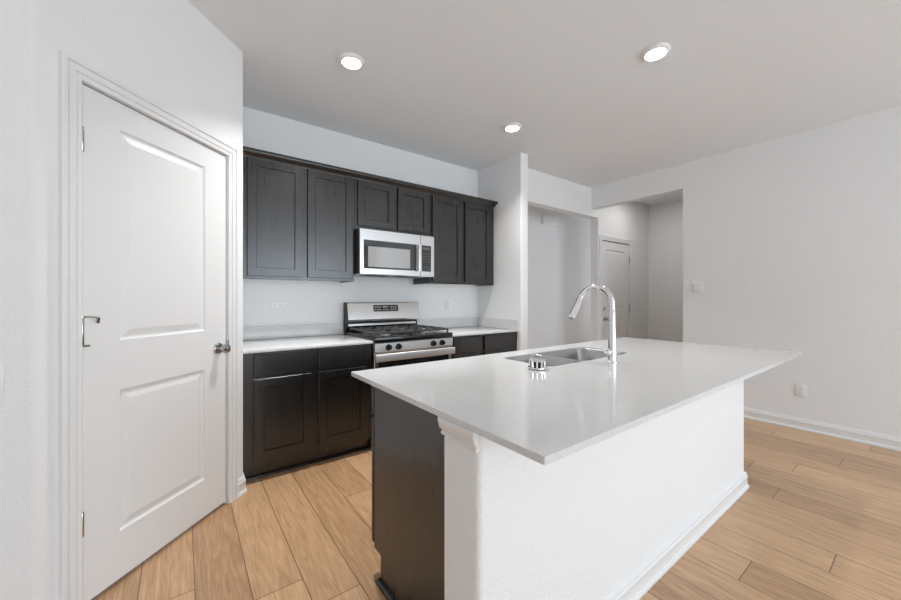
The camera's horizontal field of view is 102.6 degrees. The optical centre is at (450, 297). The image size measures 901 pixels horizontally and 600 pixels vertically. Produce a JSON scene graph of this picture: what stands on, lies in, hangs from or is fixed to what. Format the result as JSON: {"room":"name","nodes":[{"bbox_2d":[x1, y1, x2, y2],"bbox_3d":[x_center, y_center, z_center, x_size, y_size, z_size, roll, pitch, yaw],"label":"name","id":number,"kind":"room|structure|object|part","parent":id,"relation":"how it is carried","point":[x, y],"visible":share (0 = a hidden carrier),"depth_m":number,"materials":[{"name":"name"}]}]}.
{"room":"kitchen","nodes":[
{"label":"kitchen","id":0,"kind":"room"},
{"bbox_2d":[0,0,242,599],"bbox_3d":[-1.791,-0.158,1.597,0.869,2.735,2.530,0,0,16],"label":"wall","id":1,"kind":"structure","parent":0,"point":[167,52],"depth_m":1.27,"materials":[{"name":"white paint"}]},
{"bbox_2d":[58,50,238,599],"bbox_3d":[-1.390,0.155,1.753,0.179,2.110,0.882,0,0,8],"label":"door","id":2,"kind":"structure","parent":1,"relation":"in","point":[148,197],"depth_m":1.60,"materials":[{"name":"white paint"}]},
{"bbox_3d":[-1.287,0.288,2.046,0.061,0.055,0.055,0,0,8],"label":"knob","id":3,"kind":"part","parent":2,"relation":"part of","materials":[{"name":"silver metal"}]},
{"bbox_2d":[238,473,246,497],"bbox_3d":[-1.308,1.159,2.272,0.055,0.102,0.196,0,0,-22],"label":"baseboard","id":4,"kind":"structure","parent":1,"relation":"attached to","point":[242,480],"depth_m":2.22,"materials":[{"name":"white paint"}]},
{"bbox_2d":[243,106,477,333],"bbox_3d":[-0.732,-0.158,3.626,2.550,2.735,0.115,0,0,-37],"label":"wall","id":5,"kind":"structure","parent":0,"point":[307,302],"depth_m":3.35,"materials":[{"name":"white paint"}]},
{"bbox_2d":[270,301,285,308],"bbox_3d":[-1.443,0.061,3.021,0.120,0.072,0.008,0,0,-37],"label":"wall outlet","id":6,"kind":"object","parent":5,"relation":"attached to","point":[273,304],"visible":1,"depth_m":3.02,"materials":[{"name":"white plastic"}]},
{"bbox_2d":[243,323,342,339],"bbox_3d":[-1.355,0.286,3.079,0.890,0.103,0.020,0,0,-37],"label":"backsplash","id":7,"kind":"structure","parent":5,"relation":"attached to","point":[286,331],"depth_m":3.07,"materials":[{"name":"stone"}]},
{"bbox_2d":[243,156,353,282],"bbox_3d":[-1.266,-0.592,2.952,0.877,0.907,0.329,0,0,-37],"label":"upper cabinet","id":8,"kind":"object","parent":5,"relation":"attached to","point":[298,222],"visible":0.86,"depth_m":2.79,"materials":[{"name":"brown wood"}]},
{"bbox_3d":[-1.316,-0.591,2.722,0.381,0.858,0.020,0,0,-37],"label":"door","id":9,"kind":"part","parent":8,"relation":"part of","materials":[{"name":"brown wood"}]},
{"bbox_3d":[-1.277,-0.152,2.967,0.843,0.008,0.289,0,0,-37],"label":"panel","id":10,"kind":"part","parent":8,"relation":"part of","materials":[{"name":"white wood"}]},
{"bbox_3d":[-0.985,-0.591,2.968,0.367,0.858,0.020,0,0,-37],"label":"door","id":11,"kind":"part","parent":8,"relation":"part of","materials":[{"name":"brown wood"}]},
{"bbox_2d":[354,179,429,235],"bbox_3d":[-0.603,-0.818,3.444,0.774,0.455,0.329,0,0,-37],"label":"upper cabinet","id":12,"kind":"object","parent":5,"relation":"attached to","point":[377,206],"visible":0.78,"depth_m":3.28,"materials":[{"name":"brown wood"}]},
{"bbox_3d":[-0.660,-0.822,3.209,0.345,0.393,0.020,0,0,-37],"label":"door","id":13,"kind":"part","parent":12,"relation":"part of","materials":[{"name":"brown wood"}]},
{"bbox_2d":[354,228,433,278],"bbox_3d":[-0.567,-0.393,3.395,0.753,0.389,0.450,0,0,-37],"label":"microwave oven","id":14,"kind":"object","parent":12,"relation":"attached to","point":[377,253],"visible":0.98,"depth_m":3.22,"materials":[{"name":"silver metal"}]},
{"bbox_3d":[-0.527,-0.371,3.199,0.511,0.241,0.001,0,0,-37],"label":"glass","id":15,"kind":"part","parent":14,"relation":"part of","materials":[{"name":"black glass"}]},
{"bbox_3d":[-0.280,-0.371,3.337,0.034,0.250,0.016,0,0,-37],"label":"handle","id":16,"kind":"part","parent":14,"relation":"part of","materials":[{"name":"silver metal"}]},
{"bbox_3d":[-0.227,-0.393,3.439,0.155,0.388,0.031,0,0,-37],"label":"control panel","id":17,"kind":"part","parent":14,"relation":"part of","materials":[{"name":"silver metal"}]},
{"bbox_3d":[-0.353,-0.822,3.438,0.336,0.393,0.020,0,0,-37],"label":"door","id":18,"kind":"part","parent":12,"relation":"part of","materials":[{"name":"brown wood"}]},
{"bbox_2d":[446,300,450,309],"bbox_3d":[-0.023,0.082,4.076,0.072,0.116,0.008,0,0,-37],"label":"wall outlet","id":19,"kind":"object","parent":5,"relation":"attached to","point":[448,302],"visible":1,"depth_m":4.07,"materials":[{"name":"white plastic"}]},
{"bbox_2d":[414,194,492,285],"bbox_3d":[0.054,-0.593,3.933,0.863,0.905,0.329,0,0,-37],"label":"upper cabinet","id":20,"kind":"object","parent":5,"relation":"attached to","point":[462,231],"visible":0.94,"depth_m":3.77,"materials":[{"name":"brown wood"}]},
{"bbox_2d":[243,146,497,206],"bbox_3d":[-0.588,-1.052,3.444,2.552,0.059,0.348,0,0,-37],"label":"crown molding","id":21,"kind":"structure","parent":20,"relation":"attached to","point":[247,151],"depth_m":3.09,"materials":[{"name":"brown wood"}]},
{"bbox_3d":[-0.035,-0.587,3.674,0.364,0.850,0.020,0,0,-37],"label":"door","id":22,"kind":"part","parent":20,"relation":"part of","materials":[{"name":"brown wood"}]},
{"bbox_3d":[0.295,-0.587,3.919,0.356,0.850,0.020,0,0,-37],"label":"door","id":23,"kind":"part","parent":20,"relation":"part of","materials":[{"name":"brown wood"}]},
{"bbox_2d":[417,317,518,329],"bbox_3d":[0.167,0.286,3.810,0.886,0.103,0.660,0,0,-37],"label":"backsplash","id":24,"kind":"structure","parent":5,"relation":"attached to","point":[473,321],"depth_m":4.05,"materials":[{"name":"stone"}]},
{"bbox_2d":[91,418,900,599],"bbox_3d":[2.381,1.240,1.557,9.320,0.060,8.340,0,0,-37],"label":"floor","id":25,"kind":"structure","parent":0,"point":[818,517],"depth_m":1.81,"materials":[{"name":"brown wood"}]},
{"bbox_2d":[243,344,370,480],"bbox_3d":[-1.164,0.784,2.822,0.888,0.852,0.659,0,0,-37],"label":"base cabinet","id":26,"kind":"object","parent":25,"relation":"on","point":[302,407],"visible":0.84,"depth_m":2.52,"materials":[{"name":"brown wood"}]},
{"bbox_3d":[-1.130,0.444,2.449,0.364,0.144,0.020,0,0,-37],"label":"drawer","id":27,"kind":"part","parent":26,"relation":"part of","materials":[{"name":"brown wood"}]},
{"bbox_3d":[-1.130,0.798,2.449,0.364,0.531,0.020,0,0,-37],"label":"door","id":28,"kind":"part","parent":26,"relation":"part of","materials":[{"name":"brown wood"}]},
{"bbox_3d":[-1.020,1.201,2.627,0.886,0.018,0.014,0,0,-37],"label":"shoe molding","id":29,"kind":"part","parent":26,"relation":"part of","materials":[{"name":"brown wood"}]},
{"bbox_2d":[243,323,372,353],"bbox_3d":[-1.159,0.296,2.816,0.890,0.122,0.676,0,0,-37],"label":"countertop","id":30,"kind":"structure","parent":26,"relation":"on","point":[260,339],"depth_m":2.92,"materials":[{"name":"stone"}]},
{"bbox_3d":[-0.798,0.444,2.696,0.365,0.144,0.020,0,0,-37],"label":"drawer","id":31,"kind":"part","parent":26,"relation":"part of","materials":[{"name":"brown wood"}]},
{"bbox_3d":[-0.798,0.798,2.696,0.365,0.531,0.020,0,0,-37],"label":"door","id":32,"kind":"part","parent":26,"relation":"part of","materials":[{"name":"brown wood"}]},
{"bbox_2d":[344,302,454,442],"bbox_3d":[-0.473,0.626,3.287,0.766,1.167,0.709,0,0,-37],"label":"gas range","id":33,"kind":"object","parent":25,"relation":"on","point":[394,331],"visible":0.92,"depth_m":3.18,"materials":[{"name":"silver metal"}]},
{"bbox_3d":[-0.653,0.256,3.526,0.715,0.039,0.015,0,0,-37],"label":"vent trim","id":34,"kind":"part","parent":33,"relation":"part of","materials":[{"name":"silver metal"}]},
{"bbox_3d":[-0.628,0.101,3.512,0.264,0.062,0.016,0,0,-37],"label":"display panel","id":35,"kind":"part","parent":33,"relation":"part of","materials":[{"name":"black glass"}]},
{"bbox_2d":[344,330,452,342],"bbox_3d":[-0.484,0.335,3.299,0.755,0.043,0.677,0,0,-37],"label":"cooktop","id":36,"kind":"object","parent":33,"relation":"in","point":[421,336],"depth_m":3.07,"materials":[{"name":"black metal"}]},
{"bbox_3d":[-0.300,0.726,3.051,0.751,0.568,0.032,0,0,-37],"label":"oven door","id":37,"kind":"part","parent":33,"relation":"part of","materials":[{"name":"silver metal"}]},
{"bbox_3d":[-0.298,0.398,3.048,0.755,0.081,0.048,0,0,-37],"label":"control panel","id":38,"kind":"part","parent":33,"relation":"part of","materials":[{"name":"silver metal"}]},
{"bbox_3d":[-0.271,0.472,3.014,0.765,0.060,0.022,0,0,-37],"label":"door handle","id":39,"kind":"part","parent":33,"relation":"part of","materials":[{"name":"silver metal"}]},
{"bbox_3d":[-0.142,0.395,3.114,0.052,0.052,0.030,0,0,-37],"label":"control knob","id":40,"kind":"part","parent":33,"relation":"part of","materials":[{"name":"black plastic"}]},
{"bbox_2d":[372,386,443,599],"bbox_3d":[0.690,0.784,2.002,2.184,0.852,0.613,0,0,-37],"label":"base cabinet","id":41,"kind":"object","parent":25,"relation":"on","point":[408,440],"visible":0.2,"depth_m":1.35,"materials":[{"name":"brown wood"}]},
{"bbox_3d":[-0.201,0.446,1.710,0.363,0.148,0.020,0,0,-37],"label":"drawer","id":42,"kind":"part","parent":41,"relation":"part of","materials":[{"name":"brown wood"}]},
{"bbox_3d":[-0.201,0.807,1.710,0.363,0.545,0.020,0,0,-37],"label":"door","id":43,"kind":"part","parent":41,"relation":"part of","materials":[{"name":"brown wood"}]},
{"bbox_3d":[-0.033,1.200,1.433,0.344,0.020,0.504,0,0,-37],"label":"shoe molding","id":44,"kind":"part","parent":41,"relation":"part of","materials":[{"name":"brown wood"}]},
{"bbox_2d":[351,337,800,464],"bbox_3d":[0.848,0.347,1.930,2.428,0.018,1.097,0,0,-37],"label":"countertop","id":45,"kind":"structure","parent":41,"relation":"on","point":[554,413],"depth_m":1.34,"materials":[{"name":"stone"}]},
{"bbox_2d":[528,358,546,369],"bbox_3d":[0.413,0.315,1.712,0.091,0.046,0.091,0,0,-37],"label":"strainer","id":46,"kind":"object","parent":45,"relation":"on","point":[534,363],"visible":1,"depth_m":1.69,"materials":[{"name":"silver metal"}]},
{"bbox_2d":[529,360,545,366],"bbox_3d":[0.413,0.310,1.712,0.082,0.027,0.079,0,0,-37],"label":"basket","id":47,"kind":"object","parent":46,"relation":"on","point":[532,363],"depth_m":1.69,"materials":[{"name":"silver metal"}]},
{"bbox_2d":[505,348,625,365],"bbox_3d":[0.693,0.443,2.122,0.766,0.199,0.342,0,0,-37],"label":"sink","id":48,"kind":"object","parent":45,"relation":"in","point":[568,356],"visible":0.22,"depth_m":2.31,"materials":[{"name":"silver metal"}]},
{"bbox_3d":[0.504,0.443,1.982,0.297,0.199,0.342,0,0,-37],"label":"bowl","id":49,"kind":"part","parent":48,"relation":"part of","materials":[{"name":"silver metal"}]},
{"bbox_3d":[0.812,0.443,2.210,0.469,0.199,0.342,0,0,-37],"label":"bowl","id":50,"kind":"part","parent":48,"relation":"part of","materials":[{"name":"silver metal"}]},
{"bbox_2d":[568,284,617,362],"bbox_3d":[0.758,0.131,1.982,0.114,0.414,0.296,0,0,-37],"label":"kitchen faucet","id":51,"kind":"object","parent":45,"relation":"on","point":[611,351],"visible":1,"depth_m":1.90,"materials":[{"name":"silver metal"}]},
{"bbox_3d":[0.799,-0.006,1.976,0.028,0.140,0.211,0,0,-37],"label":"spout","id":52,"kind":"part","parent":51,"relation":"part of","materials":[{"name":"silver metal"}]},
{"bbox_3d":[0.827,0.285,1.883,0.041,0.035,0.033,0,0,-37],"label":"handle","id":53,"kind":"part","parent":51,"relation":"part of","materials":[{"name":"silver metal"}]},
{"bbox_2d":[451,332,516,358],"bbox_3d":[0.167,0.784,3.811,0.884,0.852,0.659,0,0,-37],"label":"base cabinet","id":54,"kind":"object","parent":25,"relation":"on","point":[483,344],"visible":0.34,"depth_m":3.53,"materials":[{"name":"brown wood"}]},
{"bbox_3d":[0.157,0.798,3.405,0.332,0.531,0.020,0,0,-37],"label":"door","id":55,"kind":"part","parent":54,"relation":"part of","materials":[{"name":"brown wood"}]},
{"bbox_3d":[0.157,0.444,3.405,0.332,0.144,0.020,0,0,-37],"label":"drawer","id":56,"kind":"part","parent":54,"relation":"part of","materials":[{"name":"brown wood"}]},
{"bbox_2d":[417,317,518,336],"bbox_3d":[0.168,0.296,3.809,0.886,0.122,0.664,0,0,-37],"label":"countertop","id":57,"kind":"structure","parent":54,"relation":"on","point":[473,325],"depth_m":3.96,"materials":[{"name":"stone"}]},
{"bbox_3d":[0.477,0.444,3.643,0.362,0.144,0.020,0,0,-37],"label":"drawer","id":58,"kind":"part","parent":54,"relation":"part of","materials":[{"name":"brown wood"}]},
{"bbox_3d":[0.477,0.798,3.643,0.362,0.531,0.020,0,0,-37],"label":"door","id":59,"kind":"part","parent":54,"relation":"part of","materials":[{"name":"brown wood"}]},
{"bbox_2d":[478,153,527,350],"bbox_3d":[0.486,-0.158,4.221,0.115,2.735,1.003,0,0,-37],"label":"wall","id":60,"kind":"structure","parent":0,"point":[505,182],"depth_m":3.93,"materials":[{"name":"white paint"}]},
{"bbox_2d":[187,0,900,205],"bbox_3d":[2.381,-1.565,1.557,9.320,0.080,8.340,0,0,-37],"label":"ceiling","id":61,"kind":"structure","parent":0,"point":[442,80],"depth_m":2.42,"materials":[{"name":"white paint"}]},
{"bbox_2d":[338,52,364,69],"bbox_3d":[-0.636,-1.514,2.318,0.164,0.020,0.164,0,0,-37],"label":"recessed light","id":62,"kind":"object","parent":61,"relation":"in","point":[353,61],"visible":1,"depth_m":2.30,"materials":[{"name":"white plastic"}]},
{"bbox_2d":[503,122,521,131],"bbox_3d":[0.551,-1.514,3.215,0.164,0.020,0.164,0,0,-37],"label":"recessed light","id":63,"kind":"object","parent":61,"relation":"in","point":[509,127],"visible":1,"depth_m":3.19,"materials":[{"name":"white"}]},
{"bbox_2d":[641,42,670,60],"bbox_3d":[1.271,-1.514,2.233,0.164,0.020,0.164,0,0,-37],"label":"recessed light","id":64,"kind":"object","parent":61,"relation":"in","point":[657,51],"visible":1,"depth_m":2.21,"materials":[{"name":"white"}]},
{"bbox_2d":[528,205,590,348],"bbox_3d":[1.933,-0.158,5.992,4.550,2.735,0.115,0,0,-37],"label":"wall","id":65,"kind":"structure","parent":0,"point":[559,256],"depth_m":5.77,"materials":[{"name":"white paint"}]},
{"bbox_2d":[541,214,556,226],"bbox_3d":[1.532,-1.198,5.585,0.340,0.154,0.060,0,0,-37],"label":"door chime","id":66,"kind":"object","parent":65,"relation":"attached to","point":[548,220],"visible":1,"depth_m":5.54,"materials":[{"name":"white plastic"}]},
{"bbox_2d":[528,168,647,340],"bbox_3d":[2.420,-0.158,5.433,4.435,2.735,0.115,0,0,-37],"label":"wall","id":67,"kind":"structure","parent":0,"point":[629,221],"depth_m":5.19,"materials":[{"name":"white paint"}]},
{"bbox_2d":[599,234,632,339],"bbox_3d":[2.471,0.155,5.432,0.918,2.110,0.176,0,0,-37],"label":"door","id":68,"kind":"structure","parent":67,"relation":"in","point":[615,254],"depth_m":5.45,"materials":[{"name":"white paint"}]},
{"bbox_2d":[444,380,743,599],"bbox_3d":[0.929,0.783,1.698,2.243,0.854,0.158,0,0,-37],"label":"wall","id":69,"kind":"structure","parent":0,"point":[575,526],"depth_m":1.24,"materials":[{"name":"white paint"}]},
{"bbox_2d":[438,416,478,452],"bbox_3d":[0.019,0.385,1.023,0.023,0.056,0.163,0,0,-37],"label":"trim","id":70,"kind":"structure","parent":69,"relation":"attached to","point":[463,436],"depth_m":1.00,"materials":[{"name":"white paint"}]},
{"bbox_2d":[602,471,748,599],"bbox_3d":[0.935,1.159,1.690,2.285,0.102,0.179,0,0,-37],"label":"baseboard","id":71,"kind":"structure","parent":69,"relation":"attached to","point":[651,570],"depth_m":1.67,"materials":[{"name":"white paint"}]},
{"bbox_2d":[648,200,682,341],"bbox_3d":[3.904,-0.158,5.305,0.115,2.735,1.860,0,0,-37],"label":"wall","id":72,"kind":"structure","parent":0,"point":[665,220],"depth_m":5.79,"materials":[{"name":"white paint"}]},
{"bbox_2d":[591,105,900,437],"bbox_3d":[4.110,-0.158,2.219,0.115,2.735,7.060,0,0,-37],"label":"wall","id":73,"kind":"structure","parent":0,"point":[793,241],"depth_m":3.28,"materials":[{"name":"white paint"}]},
{"bbox_2d":[693,281,702,292],"bbox_3d":[2.727,-0.118,3.978,0.008,0.122,0.100,0,0,-37],"label":"light switch","id":74,"kind":"object","parent":73,"relation":"attached to","point":[697,286],"visible":1,"depth_m":3.97,"materials":[{"name":"white plastic"}]},
{"bbox_2d":[795,384,805,397],"bbox_3d":[3.219,0.856,3.316,0.008,0.116,0.078,0,0,-37],"label":"wall outlet","id":75,"kind":"object","parent":73,"relation":"attached to","point":[800,390],"visible":1,"depth_m":3.31,"materials":[{"name":"white plastic"}]},
{"bbox_2d":[744,407,900,450],"bbox_3d":[4.397,1.159,1.719,0.021,0.102,5.915,0,0,-37],"label":"baseboard","id":76,"kind":"structure","parent":73,"relation":"attached to","point":[871,438],"depth_m":3.17,"materials":[{"name":"white paint"}]}
]}

